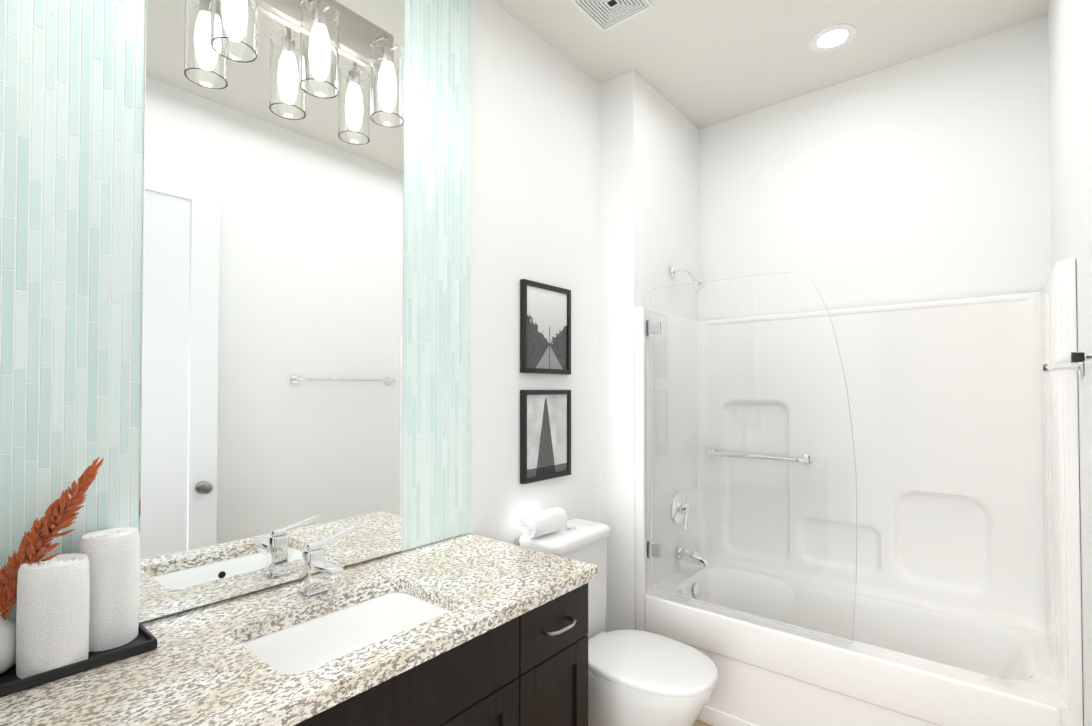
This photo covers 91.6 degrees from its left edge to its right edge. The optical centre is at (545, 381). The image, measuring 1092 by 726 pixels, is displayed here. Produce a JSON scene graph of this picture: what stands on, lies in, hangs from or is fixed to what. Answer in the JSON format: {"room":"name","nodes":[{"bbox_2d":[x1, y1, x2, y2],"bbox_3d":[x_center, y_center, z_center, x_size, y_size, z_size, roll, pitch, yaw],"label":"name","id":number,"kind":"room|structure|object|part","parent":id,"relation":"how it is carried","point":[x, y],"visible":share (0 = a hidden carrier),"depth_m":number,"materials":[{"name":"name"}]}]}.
{"room":"bathroom","nodes":[
{"label":"bathroom","id":0,"kind":"room"},
{"bbox_2d":[141,0,599,623],"bbox_3d":[-0.228,-0.019,2.060,0.100,2.880,3.080,-1,-1,40],"label":"wall","id":1,"kind":"structure","parent":0,"point":[535,196],"depth_m":2.15,"materials":[{"name":"white paint"}]},
{"bbox_2d":[0,0,470,622],"bbox_3d":[-0.674,-0.467,1.438,0.005,2.000,1.255,-1,-1,40],"label":"wall tile","id":2,"kind":"structure","parent":1,"relation":"attached to","point":[450,124],"depth_m":1.12,"materials":[{"name":"teal tile"}]},
{"bbox_2d":[139,0,403,622],"bbox_3d":[-0.673,-0.429,1.436,0.006,1.921,0.680,-1,-1,40],"label":"mirror glass","id":3,"kind":"object","parent":1,"relation":"attached to","point":[271,421],"visible":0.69,"depth_m":1.36,"materials":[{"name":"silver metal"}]},
{"bbox_2d":[210,0,403,126],"bbox_3d":[-0.618,-0.923,1.398,0.136,0.311,0.570,-1,-1,40],"label":"sconce","id":4,"kind":"object","parent":3,"relation":"attached to","point":[329,29],"visible":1,"depth_m":1.38,"materials":[{"name":"clear glass"}]},
{"bbox_3d":[-0.618,-1.001,1.400,0.134,0.154,0.570,-1,-1,40],"label":"plate","id":5,"kind":"part","parent":4,"relation":"part of","materials":[{"name":"silver metal"}]},
{"bbox_2d":[520,279,570,374],"bbox_3d":[0.004,-0.221,2.245,0.022,0.375,0.315,-1,-1,40],"label":"picture frame","id":6,"kind":"object","parent":1,"relation":"attached to","point":[545,328],"visible":0.98,"depth_m":2.23,"materials":[{"name":"black wood"}]},
{"bbox_2d":[527,285,566,369],"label":"print","id":7,"kind":"object","parent":6,"relation":"attached to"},
{"bbox_2d":[520,390,570,483],"bbox_3d":[0.004,0.222,2.238,0.022,0.375,0.315,-1,-1,40],"label":"picture frame","id":8,"kind":"object","parent":1,"relation":"attached to","point":[545,434],"visible":0.94,"depth_m":2.22,"materials":[{"name":"black wood"}]},
{"bbox_2d":[599,70,698,631],"bbox_3d":[0.567,-0.007,2.796,0.190,2.880,0.733,-1,-1,40],"label":"wall","id":9,"kind":"structure","parent":0,"point":[649,176],"depth_m":2.54,"materials":[{"name":"white paint"}]},
{"bbox_2d":[693,719,711,725],"bbox_3d":[0.153,1.456,1.126,1.845,0.100,4.000,-1,-1,40],"label":"floor","id":10,"kind":"structure","parent":0,"point":[699,723],"depth_m":2.21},
{"bbox_2d":[280,574,597,725],"bbox_3d":[-0.466,0.988,1.223,0.569,0.839,1.259,-1,-1,40],"label":"bathroom vanity","id":11,"kind":"object","parent":10,"relation":"on","point":[529,667],"depth_m":1.26,"materials":[{"name":"brown wood"}]},
{"bbox_2d":[0,534,597,725],"bbox_3d":[-0.468,0.550,1.239,0.557,0.035,1.270,-1,-1,40],"label":"countertop","id":12,"kind":"structure","parent":11,"relation":"on","point":[203,669],"depth_m":1.07,"materials":[{"name":"beige stone"}]},
{"bbox_2d":[0,622,156,696],"bbox_3d":[-0.920,0.518,0.986,0.150,0.019,0.295,-1,-1,40],"label":"tray","id":13,"kind":"object","parent":12,"relation":"on","point":[143,641],"visible":0.52,"depth_m":0.97,"materials":[{"name":"black plastic"}]},
{"bbox_2d":[0,611,15,674],"bbox_3d":[-0.990,0.466,0.945,0.082,0.106,0.082,-1,-1,40],"label":"vase","id":14,"kind":"object","parent":13,"relation":"on","point":[7,644],"visible":0.77,"depth_m":0.94,"materials":[{"name":"white ceramic"}]},
{"bbox_2d":[0,457,103,620],"bbox_3d":[-0.936,0.319,0.999,0.087,0.344,0.151,-1,-1,40],"label":"dried plant","id":15,"kind":"object","parent":14,"relation":"in","point":[35,546],"depth_m":0.99,"materials":[{"name":"orange plant"}]},
{"bbox_2d":[16,527,139,678],"bbox_3d":[-0.891,0.413,1.023,0.143,0.215,0.186,-1,-1,40],"label":"towel","id":16,"kind":"object","parent":13,"relation":"on","point":[72,608],"visible":0.96,"depth_m":0.98,"materials":[{"name":"white fabric"}]},
{"bbox_2d":[296,526,355,593],"bbox_3d":[-0.530,0.463,1.359,0.145,0.143,0.139,-1,-1,40],"label":"faucet","id":17,"kind":"object","parent":12,"relation":"on","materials":[{"name":"silver metal"}]},
{"bbox_2d":[248,586,447,669],"bbox_3d":[-0.432,0.629,1.198,0.311,0.148,0.454,-1,-1,40],"label":"sink","id":18,"kind":"object","parent":12,"relation":"in","point":[298,643],"depth_m":1.32,"materials":[{"name":"white ceramic"}]},
{"bbox_2d":[519,507,717,725],"bbox_3d":[0.274,0.962,1.984,0.719,0.916,0.415,-1,-1,40],"label":"toilet","id":19,"kind":"object","parent":10,"relation":"on","point":[639,678],"visible":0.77,"depth_m":1.88,"materials":[{"name":"white ceramic"}]},
{"bbox_2d":[519,507,566,537],"bbox_3d":[-0.008,0.550,2.080,0.092,0.090,0.195,-1,-1,40],"label":"towel","id":20,"kind":"object","parent":19,"relation":"on","point":[548,523],"depth_m":2.04,"materials":[{"name":"white fabric"}]},
{"bbox_3d":[0.085,0.831,2.151,0.216,0.462,0.400,-1,-1,40],"label":"tank","id":21,"kind":"part","parent":19,"relation":"part of","materials":[{"name":"white ceramic"}]},
{"bbox_3d":[0.363,1.007,1.919,0.500,0.045,0.380,-1,-1,40],"label":"seat","id":22,"kind":"part","parent":19,"relation":"part of","materials":[{"name":"white plastic"}]},
{"bbox_2d":[634,258,1082,725],"bbox_3d":[1.199,0.409,2.262,1.452,2.030,0.740,-1,-1,40],"label":"bathtub","id":23,"kind":"object","parent":10,"relation":"on","point":[865,516],"visible":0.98,"depth_m":2.15,"materials":[{"name":"white plastic"}]},
{"bbox_3d":[0.804,0.259,2.186,0.826,1.382,0.008,-1,-1,40],"label":"glass","id":24,"kind":"part","parent":23,"relation":"part of","materials":[{"name":"clear glass"}]},
{"bbox_2d":[493,0,1049,128],"bbox_3d":[0.153,-1.524,1.174,1.845,0.100,4.000,-1,-1,40],"label":"ceiling","id":25,"kind":"structure","parent":0,"point":[699,64],"depth_m":2.27,"materials":[{"name":"white paint"}]},
{"bbox_2d":[570,0,653,31],"bbox_3d":[0.255,-1.456,2.045,0.230,0.006,0.230,-1,-1,40],"label":"ceiling vent","id":26,"kind":"object","parent":25,"relation":"in","point":[612,20],"depth_m":2.08,"materials":[{"name":"white plastic"}]},
{"bbox_3d":[0.255,-1.458,2.045,0.220,0.001,0.220,-1,-1,40],"label":"dark ceiling air vent","id":27,"kind":"part","parent":26,"relation":"part of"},
{"bbox_2d":[809,24,855,51],"bbox_3d":[1.213,-1.452,2.251,0.176,0.007,0.176,-1,-1,40],"label":"recessed light","id":28,"kind":"object","parent":25,"relation":"in","point":[850,29],"depth_m":2.25,"materials":[{"name":"white plastic"}]},
{"bbox_3d":[1.213,-1.454,2.251,0.114,0.001,0.114,-1,-1,39],"label":"recessed ceiling light lens","id":29,"kind":"part","parent":28,"relation":"part of","materials":[{"name":"white plastic"}]},
{"bbox_2d":[699,16,1050,309],"bbox_3d":[1.393,-0.009,2.655,1.645,2.880,0.100,-1,-1,40],"label":"wall","id":30,"kind":"structure","parent":0,"point":[925,178],"depth_m":2.42,"materials":[{"name":"white paint"}]},
{"bbox_2d":[1047,0,1091,725],"bbox_3d":[1.119,-0.037,0.950,0.100,2.880,3.080,-1,-1,40],"label":"wall","id":31,"kind":"structure","parent":0,"point":[1069,24],"depth_m":1.50,"materials":[{"name":"white paint"}]},
{"bbox_2d":[1042,351,1091,374],"bbox_3d":[1.239,-0.043,1.240,0.081,0.044,0.664,-1,-1,40],"label":"towel rail","id":32,"kind":"object","parent":31,"relation":"attached to","point":[1080,358],"visible":1,"depth_m":1.20,"materials":[{"name":"silver metal"}]}
]}

